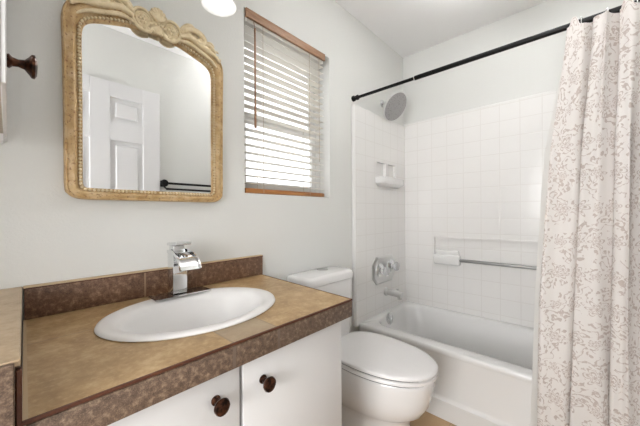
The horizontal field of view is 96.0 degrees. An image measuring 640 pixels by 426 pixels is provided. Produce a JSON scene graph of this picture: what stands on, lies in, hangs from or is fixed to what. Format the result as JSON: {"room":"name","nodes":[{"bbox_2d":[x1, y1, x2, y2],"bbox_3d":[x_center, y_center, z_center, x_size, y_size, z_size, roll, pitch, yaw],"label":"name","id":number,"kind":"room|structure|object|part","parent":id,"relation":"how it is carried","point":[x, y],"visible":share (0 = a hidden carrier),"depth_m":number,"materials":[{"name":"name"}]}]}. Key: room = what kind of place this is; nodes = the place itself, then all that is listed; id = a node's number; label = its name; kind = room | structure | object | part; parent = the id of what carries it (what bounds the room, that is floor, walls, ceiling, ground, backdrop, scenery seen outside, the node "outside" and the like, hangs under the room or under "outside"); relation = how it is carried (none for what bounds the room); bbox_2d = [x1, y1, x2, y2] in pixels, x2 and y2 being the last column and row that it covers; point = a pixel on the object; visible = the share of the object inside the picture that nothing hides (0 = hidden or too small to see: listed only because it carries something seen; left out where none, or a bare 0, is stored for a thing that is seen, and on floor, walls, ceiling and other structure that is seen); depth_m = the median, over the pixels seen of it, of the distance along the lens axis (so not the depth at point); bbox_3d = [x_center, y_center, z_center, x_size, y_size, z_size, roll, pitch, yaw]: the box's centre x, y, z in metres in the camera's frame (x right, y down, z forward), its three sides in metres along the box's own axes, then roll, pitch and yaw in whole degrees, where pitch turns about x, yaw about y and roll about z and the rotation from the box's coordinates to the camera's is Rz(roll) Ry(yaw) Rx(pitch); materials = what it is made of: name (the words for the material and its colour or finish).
{"room":"bathroom","nodes":[
{"label":"bathroom","id":0,"kind":"room"},
{"bbox_2d":[0,0,402,342],"bbox_3d":[-0.358,-0.103,1.412,0.140,2.450,3.030,0,0,43],"label":"wall","id":1,"kind":"structure","parent":0,"point":[47,234],"depth_m":1.16,"materials":[{"name":"white paint"}]},
{"bbox_2d":[0,0,37,143],"bbox_3d":[-0.844,-0.630,0.394,0.529,0.890,0.638,0,0,43],"label":"upper cabinet","id":2,"kind":"object","parent":1,"relation":"attached to","point":[30,65],"visible":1,"depth_m":0.50,"materials":[{"name":"white paint"}]},
{"bbox_3d":[-0.851,-0.215,0.384,0.490,0.010,0.572,0,0,43],"label":"panel","id":3,"kind":"part","parent":2,"relation":"part of","materials":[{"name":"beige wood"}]},
{"bbox_3d":[-0.646,-0.627,0.588,0.498,0.878,0.006,0,0,43],"label":"door","id":4,"kind":"part","parent":2,"relation":"part of","materials":[{"name":"white paint"}]},
{"bbox_3d":[-0.536,-0.268,0.519,0.042,0.042,0.039,0,0,43],"label":"knob","id":5,"kind":"part","parent":2,"relation":"part of","materials":[{"name":"brown metal"}]},
{"bbox_2d":[61,0,222,201],"bbox_3d":[-0.581,-0.384,1.029,0.052,0.682,0.509,0,0,43],"label":"wall mirror","id":6,"kind":"object","parent":1,"relation":"attached to","point":[142,94],"visible":1,"depth_m":0.99,"materials":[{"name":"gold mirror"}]},
{"bbox_2d":[82,23,210,193],"bbox_3d":[-0.594,-0.358,1.041,0.010,0.560,0.420,0,0,43],"label":"mirror glass","id":7,"kind":"object","parent":6,"relation":"attached to","point":[146,98],"depth_m":1.01,"materials":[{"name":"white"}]},
{"bbox_2d":[24,256,262,319],"bbox_3d":[-0.547,0.249,1.085,0.021,0.087,0.792,0,0,43],"label":"backsplash","id":8,"kind":"structure","parent":1,"relation":"attached to","point":[56,299],"depth_m":0.95,"materials":[{"name":"brown stone"}]},
{"bbox_2d":[201,0,236,16],"bbox_3d":[-0.512,-0.876,0.966,0.243,0.262,0.426,0,0,43],"label":"vanity light","id":9,"kind":"object","parent":1,"relation":"attached to","point":[222,8],"visible":1,"depth_m":1.08,"materials":[{"name":"white glass"}]},
{"bbox_3d":[-0.364,-0.818,1.036,0.054,0.120,0.054,0,0,43],"label":"bulb","id":10,"kind":"part","parent":9,"relation":"part of","materials":[{"name":"white glass"}]},
{"bbox_2d":[244,32,319,192],"bbox_3d":[-0.223,-0.520,1.616,0.045,0.854,0.600,0,0,43],"label":"window","id":11,"kind":"structure","parent":1,"relation":"in","point":[248,141],"depth_m":1.61,"materials":[{"name":"glass"}]},
{"bbox_3d":[-0.233,-0.683,1.623,0.004,0.408,0.480,0,0,43],"label":"pane","id":12,"kind":"part","parent":11,"relation":"part of","materials":[{"name":"clear glass"}]},
{"bbox_3d":[-0.233,-0.688,1.623,0.018,0.448,0.530,0,0,43],"label":"sash","id":13,"kind":"part","parent":11,"relation":"part of","materials":[{"name":"white paint"}]},
{"bbox_3d":[-0.216,-0.316,1.611,0.004,0.326,0.480,0,0,43],"label":"pane","id":14,"kind":"part","parent":11,"relation":"part of","materials":[{"name":"clear glass"}]},
{"bbox_3d":[-0.216,-0.313,1.611,0.020,0.371,0.530,0,0,43],"label":"sash","id":15,"kind":"part","parent":11,"relation":"part of","materials":[{"name":"white paint"}]},
{"bbox_2d":[244,7,324,196],"bbox_3d":[-0.173,-0.520,1.540,0.070,0.852,0.544,0,0,43],"label":"window blind","id":16,"kind":"object","parent":11,"relation":"attached to","point":[256,27],"visible":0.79,"depth_m":1.50,"materials":[{"name":"white"}]},
{"bbox_3d":[-0.295,-0.503,1.419,0.055,0.810,0.002,0,0,43],"label":"ladder cord","id":17,"kind":"part","parent":16,"relation":"part of","materials":[{"name":"white fabric"}]},
{"bbox_3d":[-0.178,-0.106,1.542,0.052,0.022,0.538,0,0,43],"label":"rail","id":18,"kind":"part","parent":16,"relation":"part of","materials":[{"name":"brown wood"}]},
{"bbox_3d":[-0.078,-0.505,1.654,0.055,0.810,0.002,0,0,43],"label":"ladder cord","id":19,"kind":"part","parent":16,"relation":"part of","materials":[{"name":"white fabric"}]},
{"bbox_3d":[-0.005,-0.605,1.688,0.002,0.610,0.002,0,0,43],"label":"pull cord","id":20,"kind":"part","parent":16,"relation":"part of","materials":[{"name":"beige fabric"}]},
{"bbox_2d":[355,105,405,326],"bbox_3d":[0.471,0.018,2.187,0.026,1.478,0.716,0,0,43],"label":"wall panel","id":21,"kind":"object","parent":1,"relation":"attached to","point":[379,142],"depth_m":2.11,"materials":[{"name":"white tile"}]},
{"bbox_2d":[372,254,399,284],"bbox_3d":[0.442,0.391,2.070,0.087,0.190,0.376,0,0,43],"label":"shower valve","id":22,"kind":"object","parent":1,"relation":"attached to","point":[384,267],"visible":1,"depth_m":2.01,"materials":[{"name":"silver metal"}]},
{"bbox_3d":[0.451,0.417,2.090,0.045,0.100,0.100,0,0,43],"label":"handle","id":23,"kind":"part","parent":22,"relation":"part of","materials":[{"name":"silver metal"}]},
{"bbox_3d":[0.476,0.417,2.067,0.034,0.065,0.068,0,0,43],"label":"knob","id":24,"kind":"part","parent":22,"relation":"part of","materials":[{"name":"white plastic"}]},
{"bbox_3d":[0.553,0.404,2.200,0.045,0.100,0.100,0,0,43],"label":"handle","id":25,"kind":"part","parent":22,"relation":"part of","materials":[{"name":"silver metal"}]},
{"bbox_3d":[0.577,0.404,2.177,0.034,0.065,0.068,0,0,43],"label":"knob","id":26,"kind":"part","parent":22,"relation":"part of","materials":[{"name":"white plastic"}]},
{"bbox_2d":[375,176,403,188],"bbox_3d":[0.546,-0.232,2.209,0.058,0.068,0.360,0,0,43],"label":"soap dish","id":27,"kind":"object","parent":1,"relation":"attached to","point":[382,181],"visible":1,"depth_m":2.14,"materials":[{"name":"white ceramic"}]},
{"bbox_2d":[380,91,406,120],"bbox_3d":[0.551,-0.789,2.140,0.199,0.184,0.187,0,0,8],"label":"shower","id":28,"kind":"object","parent":1,"relation":"attached to","point":[394,107],"visible":1,"depth_m":2.13,"materials":[{"name":"silver metal"}]},
{"bbox_2d":[384,287,403,299],"bbox_3d":[0.554,0.600,2.152,0.137,0.077,0.064,0,0,43],"label":"tub spout","id":29,"kind":"object","parent":1,"relation":"attached to","point":[387,291],"visible":1,"depth_m":2.13,"materials":[{"name":"silver metal"}]},
{"bbox_3d":[0.557,0.599,2.150,0.128,0.058,0.051,0,0,43],"label":"spout","id":30,"kind":"part","parent":29,"relation":"part of","materials":[{"name":"silver metal"}]},
{"bbox_2d":[351,0,639,101],"bbox_3d":[0.726,-0.772,1.477,1.370,0.038,0.038,0,0,43],"label":"shower rod","id":31,"kind":"object","parent":1,"relation":"attached to","point":[589,19],"visible":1,"depth_m":1.37,"materials":[{"name":"black metal"}]},
{"bbox_2d":[530,0,639,425],"bbox_3d":[1.055,0.138,1.123,0.407,1.852,0.097,0,0,43],"label":"shower curtain","id":32,"kind":"object","parent":31,"relation":"hanging from","point":[586,363],"visible":1,"depth_m":1.11,"materials":[{"name":"fabric"}]},
{"bbox_2d":[410,411,455,425],"bbox_3d":[0.197,1.159,0.906,1.630,0.080,3.270,0,0,43],"label":"floor","id":33,"kind":"structure","parent":0,"point":[427,419],"depth_m":1.54,"materials":[{"name":"beige tile"}]},
{"bbox_2d":[22,321,341,425],"bbox_3d":[-0.605,0.742,0.611,0.573,0.764,1.472,0,0,43],"label":"vanity cabinet","id":34,"kind":"object","parent":33,"relation":"on","point":[298,383],"visible":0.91,"depth_m":0.76,"materials":[{"name":"white paint"}]},
{"bbox_3d":[-0.332,0.683,0.552,0.020,0.637,0.396,0,0,43],"label":"door","id":35,"kind":"part","parent":34,"relation":"part of","materials":[{"name":"white paint"}]},
{"bbox_2d":[16,255,351,425],"bbox_3d":[-0.352,0.275,0.889,0.572,0.150,0.815,0,0,43],"label":"countertop","id":36,"kind":"structure","parent":34,"relation":"on","point":[73,375],"depth_m":0.65,"materials":[{"name":"beige stone"}]},
{"bbox_2d":[0,287,21,425],"bbox_3d":[-0.855,0.278,0.332,0.586,0.150,0.727,0,0,43],"label":"raised ledge","id":37,"kind":"object","parent":36,"relation":"on","point":[10,298],"visible":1,"depth_m":0.43,"materials":[{"name":"beige stone"}]},
{"bbox_3d":[-0.539,0.206,1.078,0.003,0.003,0.789,0,0,43],"label":"edge trim","id":38,"kind":"part","parent":36,"relation":"part of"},
{"bbox_2d":[148,241,210,301],"bbox_3d":[-0.462,0.190,0.984,0.141,0.185,0.186,0,0,43],"label":"faucet","id":39,"kind":"object","parent":36,"relation":"on","point":[181,259],"visible":1,"depth_m":0.98,"materials":[{"name":"silver metal"}]},
{"bbox_3d":[-0.488,0.117,0.998,0.085,0.041,0.052,0,0,43],"label":"lever","id":40,"kind":"part","parent":39,"relation":"part of","materials":[{"name":"silver metal"}]},
{"bbox_3d":[-0.485,0.280,1.005,0.070,0.004,0.186,0,0,43],"label":"deck plate","id":41,"kind":"part","parent":39,"relation":"part of","materials":[{"name":"silver metal"}]},
{"bbox_3d":[-0.467,0.156,0.978,0.140,0.060,0.068,0,0,43],"label":"spout","id":42,"kind":"part","parent":39,"relation":"part of","materials":[{"name":"silver metal"}]},
{"bbox_2d":[94,287,274,341],"bbox_3d":[-0.371,0.359,0.876,0.400,0.154,0.500,0,0,43],"label":"sink","id":43,"kind":"object","parent":36,"relation":"in","point":[215,309],"visible":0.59,"depth_m":0.93,"materials":[{"name":"white porcelain"}]},
{"bbox_3d":[-0.220,0.422,0.633,0.036,0.037,0.037,0,0,43],"label":"knob","id":44,"kind":"part","parent":34,"relation":"part of","materials":[{"name":"brown metal"}]},
{"bbox_3d":[-0.134,0.429,0.727,0.036,0.037,0.037,0,0,43],"label":"knob","id":45,"kind":"part","parent":34,"relation":"part of","materials":[{"name":"brown metal"}]},
{"bbox_3d":[-0.062,0.682,0.844,0.020,0.637,0.382,0,0,43],"label":"door","id":46,"kind":"part","parent":34,"relation":"part of","materials":[{"name":"white paint"}]},
{"bbox_2d":[287,266,437,425],"bbox_3d":[0.214,0.714,1.414,0.679,0.810,0.447,0,0,43],"label":"toilet","id":47,"kind":"object","parent":33,"relation":"on","point":[386,380],"visible":0.74,"depth_m":1.29,"materials":[{"name":"white ceramic"}]},
{"bbox_3d":[0.008,0.339,1.554,0.189,0.048,0.376,0,0,43],"label":"tank lid","id":48,"kind":"part","parent":47,"relation":"part of","materials":[{"name":"white ceramic"}]},
{"bbox_3d":[0.008,0.540,1.555,0.174,0.354,0.360,0,0,43],"label":"tank","id":49,"kind":"part","parent":47,"relation":"part of","materials":[{"name":"white ceramic"}]},
{"bbox_3d":[0.254,0.918,1.426,0.612,0.402,0.360,0,0,43],"label":"bowl","id":50,"kind":"part","parent":47,"relation":"part of","materials":[{"name":"white ceramic"}]},
{"bbox_3d":[0.294,0.702,1.389,0.522,0.019,0.374,0,0,43],"label":"seat","id":51,"kind":"part","parent":47,"relation":"part of","materials":[{"name":"white plastic"}]},
{"bbox_3d":[0.294,0.677,1.388,0.526,0.020,0.376,0,0,43],"label":"lid","id":52,"kind":"part","parent":47,"relation":"part of","materials":[{"name":"white plastic"}]},
{"bbox_2d":[359,301,533,425],"bbox_3d":[0.987,0.919,1.731,1.341,0.391,0.690,0,0,43],"label":"bathtub","id":53,"kind":"object","parent":33,"relation":"on","point":[484,378],"visible":0.59,"depth_m":1.59,"materials":[{"name":"white ceramic"}]},
{"bbox_3d":[0.509,0.768,2.096,0.020,0.084,0.084,0,0,43],"label":"overflow plate","id":54,"kind":"part","parent":53,"relation":"part of","materials":[{"name":"silver metal"}]},
{"bbox_2d":[359,301,533,383],"bbox_3d":[0.989,0.902,1.734,1.341,0.325,0.683,0,0,43],"label":"basin","id":55,"kind":"object","parent":53,"relation":"in","point":[465,348],"depth_m":1.88,"materials":[{"name":"white ceramic"}]},
{"bbox_2d":[335,0,547,57],"bbox_3d":[0.182,-1.371,0.906,1.630,0.080,3.270,0,0,43],"label":"ceiling","id":56,"kind":"structure","parent":0,"point":[409,27],"depth_m":1.96,"materials":[{"name":"white paint"}]},
{"bbox_2d":[403,0,622,124],"bbox_3d":[1.258,-0.112,2.064,1.630,2.450,0.120,0,0,43],"label":"wall","id":57,"kind":"structure","parent":0,"point":[532,68],"depth_m":2.01,"materials":[{"name":"white paint"}]},
{"bbox_2d":[351,89,557,326],"bbox_3d":[0.969,-0.002,1.738,1.373,1.512,0.757,0,0,43],"label":"trim","id":58,"kind":"structure","parent":57,"relation":"attached to","point":[353,104],"depth_m":1.92,"materials":[{"name":"white paint"}]},
{"bbox_2d":[405,91,556,327],"bbox_3d":[1.223,0.003,1.994,1.346,1.500,0.031,0,0,43],"label":"wall panel","id":59,"kind":"object","parent":57,"relation":"attached to","point":[473,178],"depth_m":2.06,"materials":[{"name":"white tile"}]},
{"bbox_2d":[434,249,536,269],"bbox_3d":[1.222,0.336,1.953,0.895,0.110,0.042,0,0,43],"label":"towel bar","id":60,"kind":"object","parent":57,"relation":"attached to","point":[446,257],"visible":0.52,"depth_m":2.13,"materials":[{"name":"white ceramic"}]}
]}

